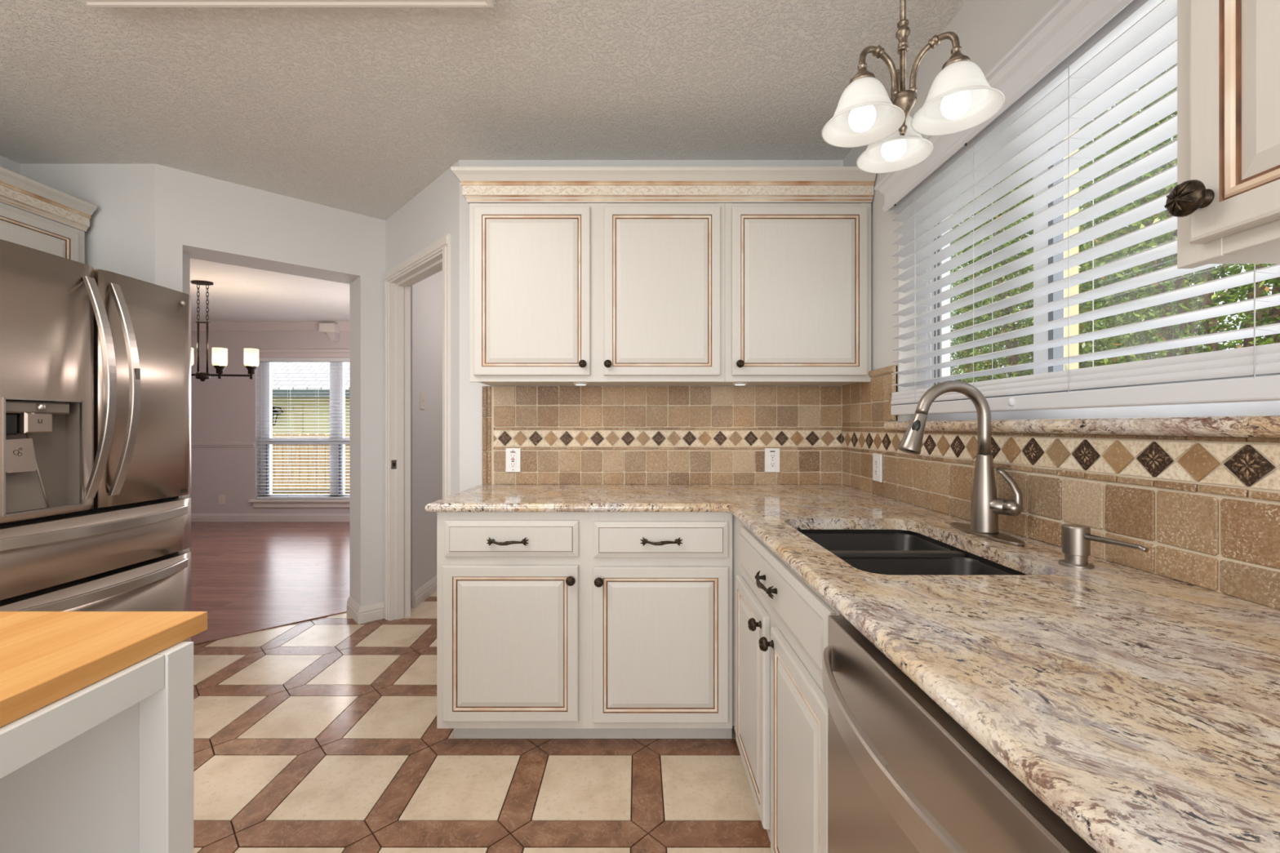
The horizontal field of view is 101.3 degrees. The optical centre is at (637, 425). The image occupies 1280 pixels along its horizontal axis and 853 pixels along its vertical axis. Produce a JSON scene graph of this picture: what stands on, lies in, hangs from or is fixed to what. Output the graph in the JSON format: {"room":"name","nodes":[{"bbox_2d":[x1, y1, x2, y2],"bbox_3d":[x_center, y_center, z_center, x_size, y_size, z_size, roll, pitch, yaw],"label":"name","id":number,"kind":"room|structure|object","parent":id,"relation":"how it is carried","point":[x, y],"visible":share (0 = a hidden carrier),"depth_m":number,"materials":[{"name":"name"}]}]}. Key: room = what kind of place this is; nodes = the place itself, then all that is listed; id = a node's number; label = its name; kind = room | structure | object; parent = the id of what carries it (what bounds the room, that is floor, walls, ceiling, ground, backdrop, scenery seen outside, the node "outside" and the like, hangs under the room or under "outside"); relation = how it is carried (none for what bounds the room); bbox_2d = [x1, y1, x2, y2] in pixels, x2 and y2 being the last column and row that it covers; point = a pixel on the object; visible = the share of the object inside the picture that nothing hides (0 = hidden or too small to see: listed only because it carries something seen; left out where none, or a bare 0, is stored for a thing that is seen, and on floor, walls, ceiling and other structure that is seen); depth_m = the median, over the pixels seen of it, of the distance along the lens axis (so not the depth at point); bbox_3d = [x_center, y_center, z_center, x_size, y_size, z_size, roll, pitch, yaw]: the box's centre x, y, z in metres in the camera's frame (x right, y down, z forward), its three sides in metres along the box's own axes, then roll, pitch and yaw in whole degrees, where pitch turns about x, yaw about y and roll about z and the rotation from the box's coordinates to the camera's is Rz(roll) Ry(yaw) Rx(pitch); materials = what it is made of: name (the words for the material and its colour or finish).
{"room":"kitchen","nodes":[
{"label":"kitchen","id":0,"kind":"room"},
{"bbox_2d":[0,155,20,174],"bbox_3d":[-3.080,-0.042,-0.116,0.120,2.478,5.368,0,0,0],"label":"wall","id":1,"kind":"structure","parent":0,"point":[8,164],"depth_m":2.53,"materials":[{"name":"white paint"}]},
{"bbox_2d":[0,202,84,263],"bbox_3d":[-2.836,-0.800,1.919,0.367,0.274,1.238,0,0,0],"label":"upper cabinet","id":2,"kind":"object","parent":1,"relation":"attached to","point":[18,226],"visible":0.56,"depth_m":2.33,"materials":[{"name":"paint"}]},
{"bbox_2d":[0,166,97,231],"bbox_3d":[-2.817,-1.000,1.920,0.405,0.124,1.240,0,0,0],"label":"crown molding","id":3,"kind":"structure","parent":2,"relation":"on","point":[16,190],"depth_m":2.34,"materials":[{"name":"paint"}]},
{"bbox_2d":[20,164,190,551],"bbox_3d":[-2.740,-0.042,2.668,0.760,2.478,0.200,0,0,0],"label":"wall","id":4,"kind":"structure","parent":0,"point":[120,236],"depth_m":2.57,"materials":[{"name":"white paint"}]},
{"bbox_2d":[190,330,349,513],"bbox_3d":[-4.060,-0.042,6.610,4.880,2.478,0.140,0,0,0],"label":"wall","id":5,"kind":"structure","parent":0,"point":[226,409],"depth_m":6.54,"materials":[{"name":"grey paint"}]},
{"bbox_2d":[218,494,225,504],"bbox_3d":[-5.176,0.921,6.535,0.074,0.113,0.008,0,0,0],"label":"wall outlet","id":6,"kind":"object","parent":5,"relation":"attached to","point":[221,497],"visible":1,"depth_m":6.53,"materials":[{"name":"beige plastic"}]},
{"bbox_2d":[191,442,254,447],"bbox_3d":[-5.585,0.237,6.528,1.630,0.060,0.024,0,0,0],"label":"trim","id":7,"kind":"structure","parent":5,"relation":"attached to","point":[193,444],"depth_m":6.53,"materials":[{"name":"grey paint"}]},
{"bbox_2d":[191,513,349,521],"bbox_3d":[-4.010,1.147,6.531,4.780,0.100,0.018,0,0,0],"label":"baseboard","id":8,"kind":"structure","parent":5,"relation":"attached to","point":[194,517],"depth_m":6.52,"materials":[{"name":"grey paint"}]},
{"bbox_2d":[191,321,349,330],"bbox_3d":[-4.010,-1.231,6.508,4.780,0.100,0.065,0,0,0],"label":"trim","id":9,"kind":"structure","parent":5,"relation":"attached to","point":[212,326],"depth_m":6.50,"materials":[{"name":"grey paint"}]},
{"bbox_2d":[248,362,349,507],"bbox_3d":[-3.870,0.086,6.575,1.880,1.867,0.170,0,0,0],"label":"window","id":10,"kind":"structure","parent":5,"relation":"in","point":[265,368],"depth_m":6.61,"materials":[{"name":"white plastic"}]},
{"bbox_2d":[256,357,349,498],"bbox_3d":[-3.870,0.034,6.567,1.770,1.760,0.061,0,0,0],"label":"window blind","id":11,"kind":"object","parent":10,"relation":"attached to","point":[287,360],"visible":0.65,"depth_m":6.55,"materials":[{"name":"white plastic"}]},
{"bbox_2d":[258,349,349,357],"bbox_3d":[-3.870,-0.898,6.527,1.880,0.100,0.024,0,0,0],"label":"trim","id":12,"kind":"structure","parent":5,"relation":"attached to","point":[262,353],"depth_m":6.53,"materials":[{"name":"grey paint"}]},
{"bbox_2d":[319,323,340,342],"bbox_3d":[-3.794,-1.146,6.470,0.183,0.207,0.139,0,0,0],"label":"wall speaker","id":13,"kind":"object","parent":5,"relation":"attached to","point":[332,330],"visible":1,"depth_m":6.41,"materials":[{"name":"white paint"}]},
{"bbox_2d":[155,164,385,606],"bbox_3d":[-2.051,-0.042,3.017,1.061,2.478,0.250,0,0,-42],"label":"wall","id":14,"kind":"structure","parent":0,"point":[209,219],"depth_m":3.06,"materials":[{"name":"white paint"}]},
{"bbox_2d":[346,596,383,624],"bbox_3d":[-1.711,1.147,3.313,0.160,0.100,0.268,0,0,-42],"label":"baseboard","id":15,"kind":"structure","parent":14,"relation":"attached to","point":[371,612],"depth_m":3.22,"materials":[{"name":"white paint"}]},
{"bbox_2d":[385,160,459,495],"bbox_3d":[-1.174,-0.042,2.947,0.117,2.478,1.036,0,0,-44],"label":"wall","id":16,"kind":"structure","parent":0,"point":[433,214],"depth_m":2.65,"materials":[{"name":"white paint"}]},
{"bbox_2d":[383,233,450,621],"bbox_3d":[-1.210,0.123,2.974,0.138,2.147,0.921,0,0,-44],"label":"door frame","id":17,"kind":"structure","parent":16,"relation":"attached to","point":[435,258],"depth_m":3.23,"materials":[{"name":"white paint"}]},
{"bbox_2d":[410,270,442,608],"bbox_3d":[-1.548,-0.042,5.060,0.145,2.478,3.240,0,0,0],"label":"wall","id":18,"kind":"structure","parent":0,"point":[426,295],"depth_m":3.66,"materials":[{"name":"white paint"}]},
{"bbox_2d":[420,391,425,409],"bbox_3d":[-1.466,-0.169,3.596,0.016,0.116,0.072,0,0,0],"label":"light switch","id":19,"kind":"object","parent":18,"relation":"attached to","point":[422,394],"visible":1,"depth_m":3.59,"materials":[{"name":"beige plastic"}]},
{"bbox_2d":[413,575,436,607],"bbox_3d":[-1.466,1.147,4.225,0.018,0.100,1.550,0,0,0],"label":"baseboard","id":20,"kind":"structure","parent":18,"relation":"attached to","point":[420,595],"depth_m":3.60,"materials":[{"name":"white paint"}]},
{"bbox_2d":[190,521,770,852],"bbox_3d":[-2.604,1.222,1.824,7.793,0.051,9.633,0,0,0],"label":"floor","id":21,"kind":"structure","parent":0,"point":[322,735],"depth_m":1.90,"materials":[{"name":"brown tile"}]},
{"bbox_2d":[0,239,191,641],"bbox_3d":[-2.506,0.286,2.085,0.948,1.822,0.890,0,0,0],"label":"refrigerator","id":22,"kind":"object","parent":21,"relation":"on","point":[95,363],"visible":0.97,"depth_m":2.03,"materials":[{"name":"silver metal"}]},
{"bbox_2d":[0,611,207,852],"bbox_3d":[-1.045,0.740,0.225,0.810,0.914,1.150,0,0,0],"label":"kitchen island","id":23,"kind":"object","parent":21,"relation":"on","point":[96,708],"visible":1,"depth_m":0.73,"materials":[{"name":"white paint"}]},
{"bbox_2d":[193,610,346,644],"bbox_3d":[-2.155,1.194,3.116,0.837,0.006,0.020,0,0,-42],"label":"trim","id":24,"kind":"structure","parent":21,"relation":"on","point":[336,613],"depth_m":3.09,"materials":[{"name":"brown wood"}]},
{"bbox_2d":[436,511,733,738],"bbox_3d":[-0.189,0.756,2.203,1.099,0.882,0.656,0,0,0],"label":"base cabinet","id":25,"kind":"object","parent":21,"relation":"on","point":[550,624],"visible":0.98,"depth_m":1.91,"materials":[{"name":"paint"}]},
{"bbox_2d":[425,484,1279,852],"bbox_3d":[0.111,0.299,0.966,1.760,0.032,3.131,0,0,0],"label":"countertop","id":26,"kind":"structure","parent":25,"relation":"on","point":[1141,708],"depth_m":0.65,"materials":[{"name":"stone"}]},
{"bbox_2d":[797,529,1026,574],"bbox_3d":[0.628,0.412,1.294,0.443,0.192,0.651,0,0,0],"label":"sink","id":27,"kind":"object","parent":26,"relation":"in","point":[883,552],"visible":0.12,"depth_m":1.32,"materials":[{"name":"black"}]},
{"bbox_2d":[897,380,1025,546],"bbox_3d":[0.844,0.083,1.332,0.270,0.400,0.239,0,0,-28],"label":"kitchen faucet","id":28,"kind":"object","parent":26,"relation":"on","point":[985,505],"visible":1,"depth_m":1.35,"materials":[{"name":"silver metal"}]},
{"bbox_2d":[1057,524,1148,568],"bbox_3d":[0.887,0.243,1.012,0.056,0.080,0.155,0,0,0],"label":"soap dispenser","id":29,"kind":"object","parent":26,"relation":"on","point":[1076,538],"visible":1,"depth_m":1.04,"materials":[{"name":"silver metal"}]},
{"bbox_2d":[733,515,841,852],"bbox_3d":[0.646,0.757,1.462,0.689,0.880,1.074,0,0,0],"label":"base cabinet","id":30,"kind":"object","parent":21,"relation":"on","point":[780,622],"visible":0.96,"depth_m":1.24,"materials":[{"name":"paint"}]},
{"bbox_2d":[822,615,1097,852],"bbox_3d":[0.620,0.761,0.617,0.704,0.872,0.603,0,0,0],"label":"dishwasher","id":31,"kind":"object","parent":21,"relation":"on","point":[904,776],"visible":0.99,"depth_m":0.62,"materials":[{"name":"silver metal"}]},
{"bbox_2d":[0,0,966,321],"bbox_3d":[-2.654,-1.341,1.890,7.892,0.120,9.780,0,0,0],"label":"ceiling","id":32,"kind":"structure","parent":0,"point":[358,110],"depth_m":2.02,"materials":[{"name":"white paint"}]},
{"bbox_2d":[191,280,258,382],"bbox_3d":[-3.873,-0.836,4.678,0.890,0.890,0.111,0,0,-10],"label":"linear chandelier","id":33,"kind":"object","parent":32,"relation":"hanging from","point":[220,355],"visible":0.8,"depth_m":4.68,"materials":[{"name":"brown metal"}]},
{"bbox_2d":[78,0,493,7],"bbox_3d":[-1.022,-1.255,0.934,1.199,0.052,1.228,0,0,0],"label":"ceiling light","id":34,"kind":"object","parent":32,"relation":"attached to","point":[88,3],"visible":1,"depth_m":1.53,"materials":[{"name":"white paint"}]},
{"bbox_2d":[821,0,1004,173],"bbox_3d":[0.535,-0.939,1.096,0.315,0.683,0.317,0,0,0],"label":"chandelier","id":35,"kind":"object","parent":32,"relation":"hanging from","point":[960,98],"visible":1,"depth_m":1.06,"materials":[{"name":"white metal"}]},
{"bbox_2d":[459,160,843,492],"bbox_3d":[0.137,-0.042,2.592,1.991,2.478,0.120,0,0,0],"label":"wall","id":36,"kind":"structure","parent":0,"point":[470,393],"depth_m":2.53,"materials":[{"name":"white paint"}]},
{"bbox_2d":[469,203,724,386],"bbox_3d":[-0.170,-0.561,2.344,1.076,0.754,0.375,0,0,0],"label":"upper cabinet","id":37,"kind":"object","parent":36,"relation":"attached to","point":[561,294],"visible":1,"depth_m":2.19,"materials":[{"name":"paint"}]},
{"bbox_2d":[573,382,587,385],"bbox_3d":[-0.252,-0.186,2.330,0.066,0.012,0.066,0,0,0],"label":"puck light","id":38,"kind":"object","parent":37,"relation":"attached to","point":[574,383],"visible":0.96,"depth_m":2.31,"materials":[{"name":"white plastic"}]},
{"bbox_2d":[450,166,875,204],"bbox_3d":[0.110,-1.000,2.341,1.751,0.124,0.379,0,0,0],"label":"crown molding","id":39,"kind":"structure","parent":37,"relation":"attached to","point":[480,184],"depth_m":2.18,"materials":[{"name":"paint"}]},
{"bbox_2d":[482,386,842,484],"bbox_3d":[0.123,0.047,2.523,1.736,0.474,0.016,0,0,0],"label":"tile backsplash","id":40,"kind":"structure","parent":36,"relation":"attached to","point":[563,434],"depth_m":2.52,"materials":[{"name":"tile"}]},
{"bbox_2d":[505,448,520,471],"bbox_3d":[-0.597,0.166,2.517,0.071,0.115,0.010,0,0,0],"label":"wall outlet","id":41,"kind":"object","parent":40,"relation":"attached to","point":[513,455],"visible":1,"depth_m":2.52,"materials":[{"name":"white plastic"}]},
{"bbox_2d":[509,451,516,466],"bbox_3d":[-0.597,0.162,2.514,0.033,0.074,0.004,0,0,0],"label":"receptacle","id":42,"kind":"object","parent":41,"relation":"attached to","point":[513,455],"depth_m":2.51,"materials":[{"name":"white plastic"}]},
{"bbox_2d":[764,448,779,472],"bbox_3d":[0.647,0.167,2.517,0.072,0.115,0.008,0,0,0],"label":"wall outlet","id":43,"kind":"object","parent":40,"relation":"attached to","point":[771,455],"visible":1,"depth_m":2.52,"materials":[{"name":"white plastic"}]},
{"bbox_2d":[768,450,776,466],"bbox_3d":[0.647,0.161,2.514,0.033,0.078,0.002,0,0,0],"label":"receptacle","id":44,"kind":"object","parent":43,"relation":"attached to","point":[772,454],"depth_m":2.51,"materials":[{"name":"white plastic"}]},
{"bbox_2d":[714,203,871,386],"bbox_3d":[0.677,-0.561,2.344,0.616,0.754,0.375,0,0,0],"label":"upper cabinet","id":45,"kind":"object","parent":36,"relation":"attached to","point":[797,276],"visible":0.98,"depth_m":2.19,"materials":[{"name":"paint"}]},
{"bbox_2d":[732,382,747,385],"bbox_3d":[0.455,-0.186,2.330,0.066,0.012,0.066,0,0,0],"label":"puck light","id":46,"kind":"object","parent":45,"relation":"attached to","point":[733,383],"visible":0.95,"depth_m":2.31,"materials":[{"name":"white plastic"}]},
{"bbox_2d":[843,0,1269,438],"bbox_3d":[1.062,-0.042,-0.074,0.140,2.478,5.452,0,0,0],"label":"wall","id":47,"kind":"structure","parent":0,"point":[986,30],"depth_m":1.80,"materials":[{"name":"white paint"}]},
{"bbox_2d":[898,213,917,421],"bbox_3d":[1.062,-0.439,1.099,0.139,0.846,1.798,0,0,0],"label":"trim","id":48,"kind":"structure","parent":47,"relation":"attached to","point":[902,366],"depth_m":2.00,"materials":[{"name":"white paint"}]},
{"bbox_2d":[841,364,1279,609],"bbox_3d":[0.982,0.026,1.210,0.018,0.515,2.620,0,0,0],"label":"tile backsplash","id":49,"kind":"structure","parent":47,"relation":"attached to","point":[1206,510],"depth_m":1.07,"materials":[{"name":"tile"}]},
{"bbox_2d":[872,453,882,482],"bbox_3d":[0.977,0.171,2.143,0.008,0.114,0.071,0,0,0],"label":"wall outlet","id":50,"kind":"object","parent":49,"relation":"attached to","point":[877,458],"visible":1,"depth_m":2.13,"materials":[{"name":"white plastic"}]},
{"bbox_2d":[874,459,878,475],"bbox_3d":[0.974,0.171,2.143,0.002,0.066,0.033,0,0,0],"label":"receptacle","id":51,"kind":"object","parent":50,"relation":"attached to","point":[876,461],"depth_m":2.14,"materials":[{"name":"white plastic"}]},
{"bbox_2d":[884,414,1279,438],"bbox_3d":[1.023,0.002,1.008,0.138,0.035,2.055,0,0,0],"label":"window sill","id":52,"kind":"structure","parent":47,"relation":"attached to","point":[1229,426],"depth_m":1.01,"materials":[{"name":"stone"}]},
{"bbox_2d":[917,120,1279,421],"bbox_3d":[1.095,-0.437,1.099,0.060,0.852,1.798,0,0,0],"label":"window","id":53,"kind":"structure","parent":47,"relation":"in","point":[1268,407],"depth_m":1.36,"materials":[{"name":"white plastic"}]},
{"bbox_2d":[874,0,1279,415],"bbox_3d":[0.961,-0.475,1.089,0.109,0.873,1.839,0,0,0],"label":"window blind","id":54,"kind":"object","parent":53,"relation":"attached to","point":[1078,50],"visible":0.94,"depth_m":1.18,"materials":[{"name":"white plastic"}]},
{"bbox_2d":[1164,0,1279,268],"bbox_3d":[0.798,-0.598,0.070,0.388,0.813,1.141,0,0,0],"label":"upper cabinet","id":55,"kind":"object","parent":47,"relation":"attached to","point":[1224,201],"visible":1,"depth_m":0.57,"materials":[{"name":"paint"}]},
{"label":"outside","id":56,"kind":"structure","parent":0,"visible":0},
{"bbox_3d":[0.000,1.522,20.000,60.000,0.150,80.000,0,0,0],"label":"ground","id":57,"kind":"structure","parent":56,"visible":0},
{"bbox_2d":[272,362,349,435],"bbox_3d":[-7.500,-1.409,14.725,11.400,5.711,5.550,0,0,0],"label":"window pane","id":58,"kind":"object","parent":57,"relation":"on","point":[295,387],"visible":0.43,"depth_m":12.50,"materials":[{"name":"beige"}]},
{"bbox_2d":[272,405,283,426],"bbox_3d":[-8.550,-0.238,12.305,0.344,0.490,0.335,0,0,-15],"label":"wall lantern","id":59,"kind":"object","parent":58,"relation":"attached to","point":[275,411],"visible":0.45,"depth_m":12.28,"materials":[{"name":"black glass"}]},
{"bbox_2d":[274,404,302,432],"bbox_3d":[-8.311,-0.171,12.485,0.699,0.670,0.029,0,0,0],"label":"house exterior","id":60,"kind":"structure","parent":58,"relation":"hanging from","point":[294,410],"depth_m":12.50,"materials":[{"name":"beige"}]},
{"bbox_2d":[272,433,349,493],"bbox_3d":[-5.938,0.787,8.990,6.124,1.319,0.060,0,0,0],"label":"wooden fence","id":61,"kind":"object","parent":57,"relation":"on","point":[276,434],"visible":0.13,"depth_m":9.00,"materials":[{"name":"brown wood"}]},
{"bbox_2d":[950,182,1033,382],"bbox_3d":[4.204,-1.056,6.641,1.795,5.017,1.842,0,0,3],"label":"leafy shrub","id":62,"kind":"object","parent":57,"relation":"on","point":[1021,237],"visible":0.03,"depth_m":6.22,"materials":[{"name":"green plant"}]},
{"bbox_2d":[1064,112,1079,370],"bbox_3d":[1.939,-0.053,2.395,0.078,3.000,0.090,0,0,0],"label":"porch post","id":63,"kind":"object","parent":57,"relation":"on","point":[1073,309],"visible":0.02,"depth_m":2.35,"materials":[{"name":"beige"}]},
{"bbox_2d":[950,89,1199,382],"bbox_3d":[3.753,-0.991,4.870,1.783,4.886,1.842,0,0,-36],"label":"foliage","id":64,"kind":"object","parent":57,"relation":"on","point":[1012,360],"visible":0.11,"depth_m":4.74,"materials":[{"name":"green plant"}]},
{"bbox_2d":[1079,42,1279,368],"bbox_3d":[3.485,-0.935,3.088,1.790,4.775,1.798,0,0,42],"label":"window pane","id":65,"kind":"object","parent":57,"relation":"on","point":[1209,326],"visible":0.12,"depth_m":3.09,"materials":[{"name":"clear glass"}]},
{"bbox_2d":[1114,66,1272,359],"bbox_3d":[6.322,-2.008,4.657,2.884,6.925,3.720,0,0,0],"label":"leafy shrub","id":66,"kind":"object","parent":57,"relation":"on","point":[1191,275],"visible":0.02,"depth_m":5.42,"materials":[{"name":"green plant"}]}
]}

